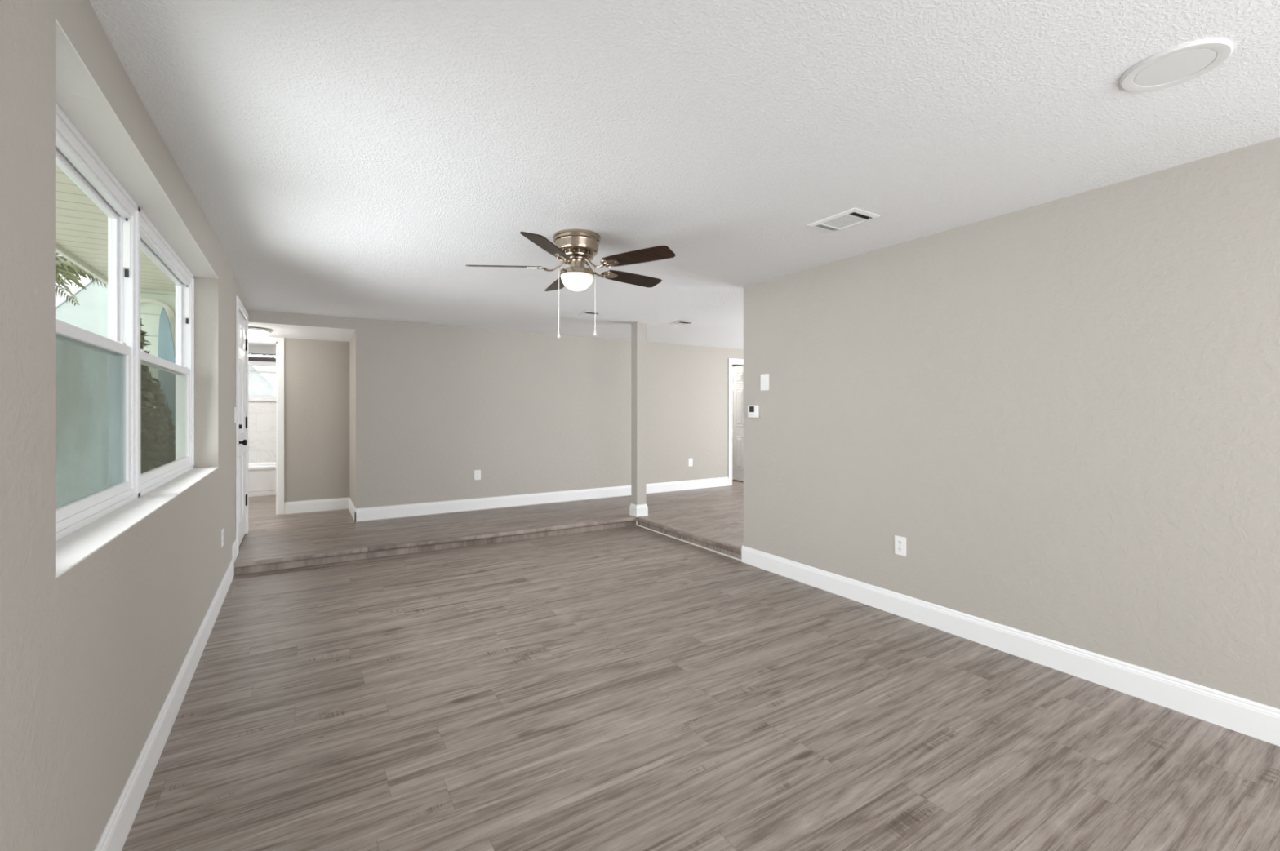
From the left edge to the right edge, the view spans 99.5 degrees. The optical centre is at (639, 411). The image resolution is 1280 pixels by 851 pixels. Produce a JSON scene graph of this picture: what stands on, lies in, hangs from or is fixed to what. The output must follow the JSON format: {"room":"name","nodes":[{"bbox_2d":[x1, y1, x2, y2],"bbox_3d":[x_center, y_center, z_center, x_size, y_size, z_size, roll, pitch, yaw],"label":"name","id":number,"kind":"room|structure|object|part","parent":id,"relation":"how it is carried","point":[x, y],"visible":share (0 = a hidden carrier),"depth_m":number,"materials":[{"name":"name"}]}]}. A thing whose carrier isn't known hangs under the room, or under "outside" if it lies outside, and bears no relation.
{"room":"empty living room","nodes":[
{"label":"empty living room","id":0,"kind":"room"},
{"bbox_2d":[55,164,175,292],"bbox_3d":[-1.980,-1.200,1.120,0.770,0.040,10.000,0,0,-32],"label":"soffit","id":1,"kind":"structure","parent":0,"point":[81,224],"depth_m":3.58,"materials":[{"name":"beige wood"}]},
{"bbox_2d":[0,0,246,850],"bbox_3d":[-1.792,0.070,1.745,0.212,2.800,9.260,0,0,-32],"label":"wall","id":2,"kind":"structure","parent":0,"point":[91,655],"depth_m":1.34,"materials":[{"name":"beige paint"}]},
{"bbox_2d":[55,102,138,542],"bbox_3d":[-1.898,-0.264,1.789,0.089,1.301,1.443,0,0,-32],"label":"window","id":3,"kind":"structure","parent":2,"relation":"in","point":[97,376],"depth_m":2.13,"materials":[{"name":"white plastic"}]},
{"bbox_3d":[-1.916,-0.547,1.778,0.024,0.618,1.331,0,0,-32],"label":"sash","id":4,"kind":"part","parent":3,"relation":"part of","materials":[{"name":"white plastic"}]},
{"bbox_3d":[-1.883,0.030,1.799,0.026,0.622,1.331,0,0,-32],"label":"sash","id":5,"kind":"part","parent":3,"relation":"part of","materials":[{"name":"glass"}]},
{"bbox_2d":[55,18,217,279],"bbox_3d":[-2.198,-0.916,2.470,0.133,0.005,2.920,0,0,-32],"label":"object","id":6,"kind":"structure","parent":2,"relation":"attached to","point":[78,95],"depth_m":1.87,"materials":[{"name":"white paint"}]},
{"bbox_2d":[55,466,218,578],"bbox_3d":[-2.198,0.390,2.470,0.133,0.005,2.922,0,0,-32],"label":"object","id":7,"kind":"structure","parent":2,"relation":"attached to","point":[74,548],"depth_m":1.88,"materials":[{"name":"white paint"}]},
{"bbox_2d":[94,538,237,850],"bbox_3d":[-1.391,1.245,1.315,0.013,0.250,8.105,0,0,-32],"label":"baseboard","id":8,"kind":"structure","parent":2,"relation":"attached to","point":[113,837],"depth_m":2.12,"materials":[{"name":"white paint"}]},
{"bbox_2d":[138,207,194,497],"bbox_3d":[-2.671,-0.264,3.025,0.089,1.301,1.473,0,0,-32],"label":"window","id":9,"kind":"structure","parent":2,"relation":"in","point":[152,243],"depth_m":3.44,"materials":[{"name":"white plastic"}]},
{"bbox_3d":[-2.689,-0.547,3.014,0.024,0.618,1.361,0,0,-32],"label":"sash","id":10,"kind":"part","parent":9,"relation":"part of","materials":[{"name":"white plastic"}]},
{"bbox_3d":[-2.656,0.030,3.035,0.026,0.622,1.361,0,0,-32],"label":"sash","id":11,"kind":"part","parent":9,"relation":"part of","materials":[{"name":"white plastic"}]},
{"bbox_2d":[221,528,223,547],"bbox_3d":[-3.024,0.916,3.924,0.009,0.126,0.082,0,0,-32],"label":"wall outlet","id":12,"kind":"object","parent":2,"relation":"attached to","point":[222,530],"visible":1,"depth_m":3.89,"materials":[{"name":"white plastic"}]},
{"bbox_2d":[234,407,236,422],"bbox_3d":[-3.497,0.035,4.683,0.013,0.135,0.110,0,0,-32],"label":"light switch","id":13,"kind":"object","parent":2,"relation":"attached to","point":[235,408],"visible":1,"depth_m":4.65,"materials":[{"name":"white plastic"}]},
{"bbox_2d":[235,296,248,555],"bbox_3d":[-3.869,0.129,5.177,0.236,2.277,1.077,0,0,-32],"label":"door","id":14,"kind":"structure","parent":2,"relation":"in","point":[242,316],"depth_m":5.18,"materials":[{"name":"white paint"}]},
{"bbox_3d":[-3.743,-0.701,5.022,0.065,0.207,0.272,0,0,-32],"label":"panel","id":15,"kind":"part","parent":14,"relation":"part of","materials":[{"name":"white paint"}]},
{"bbox_3d":[-3.743,-0.134,5.022,0.065,0.708,0.272,0,0,-32],"label":"panel","id":16,"kind":"part","parent":14,"relation":"part of","materials":[{"name":"white paint"}]},
{"bbox_3d":[-3.743,0.727,5.022,0.065,0.621,0.272,0,0,-32],"label":"panel","id":17,"kind":"part","parent":14,"relation":"part of","materials":[{"name":"white paint"}]},
{"bbox_3d":[-3.595,0.285,4.895,0.071,0.064,0.064,0,0,-32],"label":"knob","id":18,"kind":"part","parent":14,"relation":"part of","materials":[{"name":"black metal"}]},
{"bbox_3d":[-3.944,-0.701,5.344,0.065,0.207,0.272,0,0,-32],"label":"panel","id":19,"kind":"part","parent":14,"relation":"part of","materials":[{"name":"white paint"}]},
{"bbox_3d":[-3.944,-0.134,5.344,0.065,0.708,0.272,0,0,-32],"label":"panel","id":20,"kind":"part","parent":14,"relation":"part of","materials":[{"name":"white paint"}]},
{"bbox_3d":[-3.944,0.727,5.344,0.065,0.621,0.272,0,0,-32],"label":"panel","id":21,"kind":"part","parent":14,"relation":"part of","materials":[{"name":"white paint"}]},
{"bbox_2d":[234,515,636,568],"bbox_3d":[-1.730,1.287,5.509,3.884,0.048,0.066,0,0,-30],"label":"trim","id":22,"kind":"structure","parent":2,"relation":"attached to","point":[265,561],"depth_m":5.23,"materials":[{"name":"grey wood"}]},
{"bbox_2d":[248,400,275,462],"bbox_3d":[-6.131,0.605,8.738,1.970,1.530,0.120,0,0,-32],"label":"tiled wall","id":23,"kind":"structure","parent":0,"point":[261,415],"depth_m":8.70,"materials":[{"name":"tile"}]},
{"bbox_2d":[248,351,275,401],"bbox_3d":[-6.252,-0.552,8.619,1.200,0.785,0.135,0,0,-32],"label":"window","id":24,"kind":"structure","parent":23,"relation":"in","point":[256,387],"depth_m":8.71,"materials":[{"name":"white glass"}]},
{"bbox_3d":[-6.228,-0.177,8.581,1.200,0.035,0.045,0,0,-32],"label":"sill","id":25,"kind":"part","parent":24,"relation":"part of","materials":[{"name":"white paint"}]},
{"bbox_3d":[-6.257,-0.495,8.628,1.060,0.520,0.006,0,0,-32],"label":"pane","id":26,"kind":"part","parent":24,"relation":"part of","materials":[{"name":"clear glass"}]},
{"bbox_2d":[248,353,275,366],"bbox_3d":[-6.262,-0.963,9.258,2.400,0.335,0.860,0,0,-32],"label":"roof eave","id":27,"kind":"object","parent":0,"point":[251,357],"visible":0.07,"depth_m":8.83},
{"bbox_2d":[248,345,275,401],"bbox_3d":[-5.463,0.070,7.670,1.970,2.600,2.640,0,0,-32],"label":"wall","id":28,"kind":"structure","parent":0,"point":[251,348],"depth_m":8.70,"materials":[{"name":"white paint"}]},
{"bbox_2d":[248,342,275,346],"bbox_3d":[-5.463,-1.140,7.670,1.970,0.180,2.640,0,0,-32],"label":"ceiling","id":29,"kind":"structure","parent":0,"point":[249,344],"depth_m":8.56,"materials":[{"name":"white paint"}]},
{"bbox_2d":[253,337,349,502],"bbox_3d":[-4.685,0.070,6.529,2.080,2.600,0.120,0,0,-32],"label":"wall","id":30,"kind":"structure","parent":0,"point":[317,372],"depth_m":6.83,"materials":[{"name":"beige paint"}]},
{"bbox_2d":[248,337,284,515],"bbox_3d":[-4.798,0.183,6.449,0.940,2.167,0.140,0,0,-32],"label":"trim","id":31,"kind":"structure","parent":30,"relation":"attached to","point":[279,342],"depth_m":6.61,"materials":[{"name":"white paint"}]},
{"bbox_2d":[248,321,355,342],"bbox_3d":[-4.391,-1.063,6.106,2.030,0.334,1.010,0,0,-32],"label":"ceiling","id":32,"kind":"structure","parent":0,"point":[278,331],"depth_m":6.32,"materials":[{"name":"white paint"}]},
{"bbox_2d":[248,327,271,340],"bbox_3d":[-4.340,-0.860,6.072,0.344,0.119,0.344,0,0,-32],"label":"flush light","id":33,"kind":"object","parent":32,"relation":"attached to","point":[254,333],"visible":0.64,"depth_m":6.00,"materials":[{"name":"white glass"}]},
{"bbox_2d":[349,332,355,506],"bbox_3d":[-3.529,0.020,6.756,0.120,2.700,0.962,0,0,-32],"label":"wall","id":34,"kind":"structure","parent":0,"point":[352,344],"depth_m":6.66,"materials":[{"name":"beige paint"}]},
{"bbox_2d":[284,497,355,521],"bbox_3d":[-3.813,1.194,6.429,0.708,0.147,0.975,0,0,-32],"label":"baseboard","id":35,"kind":"structure","parent":34,"relation":"attached to","point":[318,505],"depth_m":6.81,"materials":[{"name":"white paint"}]},
{"bbox_2d":[140,288,743,508],"bbox_3d":[-0.653,0.080,7.909,10.320,2.820,0.133,0,0,-32],"label":"wall","id":36,"kind":"structure","parent":0,"point":[436,406],"depth_m":7.18,"materials":[{"name":"beige paint"}]},
{"bbox_2d":[140,298,175,354],"bbox_3d":[-4.751,0.202,5.249,0.370,2.576,0.030,0,0,-32],"label":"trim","id":37,"kind":"structure","parent":36,"relation":"attached to","point":[172,320],"depth_m":5.32,"materials":[{"name":"beige wood"}]},
{"bbox_2d":[474,470,480,479],"bbox_3d":[-2.084,0.820,6.945,0.082,0.126,0.009,0,0,-32],"label":"wall outlet","id":38,"kind":"object","parent":36,"relation":"attached to","point":[477,473],"visible":1,"depth_m":6.94,"materials":[{"name":"white plastic"}]},
{"bbox_2d":[354,477,728,521],"bbox_3d":[-0.883,1.194,7.694,5.628,0.147,0.013,0,0,-32],"label":"baseboard","id":39,"kind":"structure","parent":36,"relation":"attached to","point":[462,505],"depth_m":7.22,"materials":[{"name":"white paint"}]},
{"bbox_2d":[688,458,692,466],"bbox_3d":[0.818,0.829,8.760,0.082,0.126,0.009,0,0,-32],"label":"wall outlet","id":40,"kind":"object","parent":36,"relation":"attached to","point":[690,460],"visible":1,"depth_m":8.75,"materials":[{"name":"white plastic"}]},
{"bbox_2d":[728,358,743,485],"bbox_3d":[1.722,0.185,9.392,0.594,2.164,0.140,0,0,-32],"label":"trim","id":41,"kind":"structure","parent":36,"relation":"attached to","point":[731,362],"depth_m":9.19,"materials":[{"name":"white paint"}]},
{"bbox_2d":[732,365,743,481],"bbox_3d":[1.764,0.220,9.836,0.116,2.055,0.726,0,0,-26],"label":"door","id":42,"kind":"structure","parent":36,"relation":"in","point":[737,371],"depth_m":9.72,"materials":[{"name":"white paint"}]},
{"bbox_3d":[1.665,-0.063,9.967,0.055,0.668,0.214,0,0,-26],"label":"panel","id":43,"kind":"part","parent":42,"relation":"part of","materials":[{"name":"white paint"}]},
{"bbox_3d":[1.665,0.749,9.967,0.055,0.586,0.214,0,0,-26],"label":"panel","id":44,"kind":"part","parent":42,"relation":"part of","materials":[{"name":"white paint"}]},
{"bbox_3d":[1.797,-0.597,9.700,0.055,0.195,0.214,0,0,-26],"label":"panel","id":45,"kind":"part","parent":42,"relation":"part of","materials":[{"name":"white paint"}]},
{"bbox_3d":[1.797,-0.063,9.700,0.055,0.668,0.214,0,0,-26],"label":"panel","id":46,"kind":"part","parent":42,"relation":"part of","materials":[{"name":"white paint"}]},
{"bbox_3d":[1.797,0.749,9.700,0.055,0.586,0.214,0,0,-26],"label":"panel","id":47,"kind":"part","parent":42,"relation":"part of","materials":[{"name":"white paint"}]},
{"bbox_2d":[234,480,743,575],"bbox_3d":[0.830,1.373,5.556,10.300,0.213,12.940,0,0,-32],"label":"floor","id":48,"kind":"structure","parent":0,"point":[717,513],"depth_m":6.06,"materials":[{"name":"grey laminate"}]},
{"bbox_2d":[248,462,275,497],"bbox_3d":[-5.894,1.044,8.359,1.720,0.445,0.770,0,0,-32],"label":"bathtub","id":49,"kind":"object","parent":48,"relation":"on","point":[261,476],"visible":0.07,"depth_m":8.09,"materials":[{"name":"white ceramic"}]},
{"bbox_2d":[631,322,646,505],"bbox_3d":[-0.015,0.018,6.568,0.130,2.497,0.130,0,0,-32],"label":"column","id":50,"kind":"structure","parent":48,"relation":"on","point":[638,330],"depth_m":6.52,"materials":[{"name":"beige paint"}]},
{"bbox_2d":[629,503,648,517],"bbox_3d":[-0.015,1.196,6.568,0.162,0.142,0.162,0,0,-32],"label":"trim","id":51,"kind":"structure","parent":48,"relation":"on","point":[642,510],"depth_m":6.51,"materials":[{"name":"white paint"}]},
{"bbox_2d":[88,0,1279,349],"bbox_3d":[2.071,-1.246,4.138,9.900,0.368,9.420,0,0,-32],"label":"ceiling","id":52,"kind":"structure","parent":0,"point":[343,158],"depth_m":2.13,"materials":[{"name":"white paint"}]},
{"bbox_2d":[466,229,675,337],"bbox_3d":[-0.393,-0.796,3.522,1.324,0.653,1.331,0,0,-32],"label":"ceiling fan","id":53,"kind":"object","parent":52,"relation":"hanging from","point":[576,248],"visible":1,"depth_m":3.39,"materials":[{"name":"silver metal"}]},
{"bbox_3d":[-0.862,-0.923,3.454,0.467,0.038,0.138,0,0,-4],"label":"blade","id":54,"kind":"part","parent":53,"relation":"part of","materials":[{"name":"brown wood"}]},
{"bbox_3d":[-0.516,-0.923,3.041,0.138,0.038,0.467,0,0,14],"label":"blade","id":55,"kind":"part","parent":53,"relation":"part of","materials":[{"name":"brown wood"}]},
{"bbox_3d":[-0.577,-0.923,3.911,0.138,0.038,0.467,0,0,-22],"label":"blade","id":56,"kind":"part","parent":53,"relation":"part of","materials":[{"name":"brown wood"}]},
{"bbox_3d":[-0.491,-0.718,3.486,0.067,0.439,0.006,0,0,0],"label":"pull chain","id":57,"kind":"part","parent":53,"relation":"part of","materials":[{"name":"white metal"}]},
{"bbox_2d":[563,249,590,253],"bbox_3d":[-0.405,-1.005,3.486,0.196,0.020,0.196,0,0,-32],"label":"vent","id":58,"kind":"object","parent":53,"relation":"attached to","point":[567,251],"depth_m":3.39,"materials":[{"name":"metal"}]},
{"bbox_3d":[-0.405,-0.823,3.486,0.208,0.097,0.208,0,0,-32],"label":"lamp shade","id":59,"kind":"part","parent":53,"relation":"part of","materials":[{"name":"white glass"}]},
{"bbox_3d":[-0.319,-0.725,3.486,0.067,0.424,0.006,0,0,0],"label":"pull chain","id":60,"kind":"part","parent":53,"relation":"part of","materials":[{"name":"white metal"}]},
{"bbox_3d":[-0.054,-0.923,3.780,0.467,0.038,0.138,0,0,-40],"label":"blade","id":61,"kind":"part","parent":53,"relation":"part of","materials":[{"name":"brown wood"}]},
{"bbox_3d":[-0.016,-0.923,3.243,0.467,0.038,0.138,0,0,32],"label":"blade","id":62,"kind":"part","parent":53,"relation":"part of","materials":[{"name":"brown wood"}]},
{"bbox_2d":[576,311,602,316],"bbox_3d":[-0.564,-1.064,5.946,0.200,0.012,0.270,0,0,-32],"label":"ceiling vent","id":63,"kind":"object","parent":52,"relation":"in","point":[587,313],"visible":1,"depth_m":5.92,"materials":[{"name":"white metal"}]},
{"bbox_2d":[668,320,694,325],"bbox_3d":[0.501,-1.065,6.582,0.220,0.012,0.280,0,0,-32],"label":"ceiling vent","id":64,"kind":"object","parent":52,"relation":"in","point":[680,322],"visible":1,"depth_m":6.57,"materials":[{"name":"white metal"}]},
{"bbox_2d":[807,207,880,232],"bbox_3d":[1.196,-1.117,3.189,0.232,0.012,0.335,0,0,-32],"label":"ceiling vent","id":65,"kind":"object","parent":52,"relation":"in","point":[854,216],"visible":1,"depth_m":3.16,"materials":[{"name":"white metal"}]},
{"bbox_2d":[1120,38,1233,92],"bbox_3d":[1.736,-1.117,1.760,0.262,0.012,0.262,0,0,-32],"label":"recessed light","id":66,"kind":"object","parent":52,"relation":"in","point":[1178,64],"visible":1,"depth_m":1.74,"materials":[{"name":"white plastic"}]},
{"bbox_2d":[635,520,741,561],"bbox_3d":[0.448,1.321,5.704,0.024,0.104,1.835,0,0,-32],"label":"trim","id":67,"kind":"structure","parent":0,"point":[636,521],"depth_m":5.60,"materials":[{"name":"white wood"}]},
{"bbox_2d":[121,525,1279,850],"bbox_3d":[0.253,1.430,2.199,4.161,0.120,7.860,0,0,-32],"label":"floor","id":68,"kind":"structure","parent":0,"point":[633,688],"depth_m":2.31,"materials":[{"name":"grey laminate"}]},
{"bbox_2d":[743,137,1279,709],"bbox_3d":[2.546,0.070,2.457,0.120,2.800,5.866,0,0,-32],"label":"wall","id":69,"kind":"structure","parent":0,"point":[1065,411],"depth_m":2.85,"materials":[{"name":"beige paint"}]},
{"bbox_2d":[636,516,742,555],"bbox_3d":[0.464,1.287,5.713,0.066,0.048,1.835,0,0,-32],"label":"trim","id":70,"kind":"structure","parent":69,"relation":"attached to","point":[731,548],"depth_m":5.56,"materials":[{"name":"wood"}]},
{"bbox_2d":[747,405,759,417],"bbox_3d":[1.004,0.004,4.783,0.028,0.110,0.128,0,0,-32],"label":"thermostat","id":71,"kind":"object","parent":69,"relation":"attached to","point":[753,411],"visible":1,"depth_m":4.76,"materials":[{"name":"white plastic"}]},
{"bbox_2d":[760,373,768,391],"bbox_3d":[1.077,-0.250,4.679,0.013,0.142,0.100,0,0,-32],"label":"light switch","id":72,"kind":"object","parent":69,"relation":"attached to","point":[765,377],"visible":1,"depth_m":4.67,"materials":[{"name":"white plastic"}]},
{"bbox_2d":[894,535,906,556],"bbox_3d":[1.741,0.902,3.621,0.009,0.126,0.082,0,0,-32],"label":"wall outlet","id":73,"kind":"object","parent":69,"relation":"attached to","point":[900,542],"visible":1,"depth_m":3.62,"materials":[{"name":"white plastic"}]},
{"bbox_2d":[897,546,902,552],"bbox_3d":[1.739,0.926,3.620,0.003,0.033,0.033,0,0,-32],"label":"socket","id":74,"kind":"object","parent":73,"relation":"attached to","point":[900,548],"depth_m":3.62,"materials":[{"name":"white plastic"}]},
{"bbox_2d":[897,539,902,545],"bbox_3d":[1.739,0.878,3.620,0.003,0.033,0.033,0,0,-32],"label":"socket","id":75,"kind":"object","parent":73,"relation":"attached to","point":[900,541],"depth_m":3.62,"materials":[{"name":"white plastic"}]},
{"bbox_2d":[741,545,1279,746],"bbox_3d":[2.537,1.296,2.459,0.133,0.147,5.879,0,0,-32],"label":"baseboard","id":76,"kind":"structure","parent":69,"relation":"attached to","point":[1251,718],"depth_m":2.85,"materials":[{"name":"white paint"}]},
{"bbox_3d":[-2.039,-1.480,1.261,0.920,0.300,10.300,0,0,-32],"label":"roof slope","id":77,"kind":"object","parent":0,"visible":0},
{"bbox_2d":[55,243,107,285],"bbox_3d":[-2.397,-1.238,1.037,0.035,0.185,10.300,0,0,-32],"label":"roof fascia","id":78,"kind":"object","parent":77,"relation":"attached to","point":[59,250],"depth_m":4.25,"materials":[{"name":"beige wood"}]},
{"label":"outside","id":79,"kind":"structure","parent":0,"visible":0},
{"bbox_3d":[-22.037,1.555,6.269,29.280,0.130,46.000,0,0,-32],"label":"ground","id":80,"kind":"structure","parent":79,"visible":0},
{"bbox_2d":[55,252,106,306],"bbox_3d":[-7.406,-0.255,5.405,3.136,3.503,3.230,0,0,-32],"label":"palm tree","id":81,"kind":"object","parent":80,"relation":"on","point":[65,268],"visible":0.31,"depth_m":6.16,"materials":[{"name":"green plant"}]},
{"bbox_2d":[140,318,175,474],"bbox_3d":[-4.336,0.309,4.713,0.556,2.364,0.675,0,0,-32],"label":"shrub","id":82,"kind":"object","parent":80,"relation":"on","point":[153,450],"visible":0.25,"depth_m":4.68,"materials":[{"name":"green plant"}]},
{"bbox_2d":[55,279,275,395],"bbox_3d":[-10.572,-0.800,11.717,4.500,4.580,3.120,0,0,-32],"label":"building","id":83,"kind":"structure","parent":80,"relation":"on","point":[91,314],"depth_m":10.11,"materials":[{"name":"white"}]},
{"bbox_2d":[158,307,175,461],"bbox_3d":[-4.500,0.247,5.218,0.276,2.496,0.137,0,0,-6],"label":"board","id":84,"kind":"object","parent":80,"relation":"on","point":[166,345],"visible":0.22,"depth_m":5.21,"materials":[{"name":"blue wood"}]}
]}

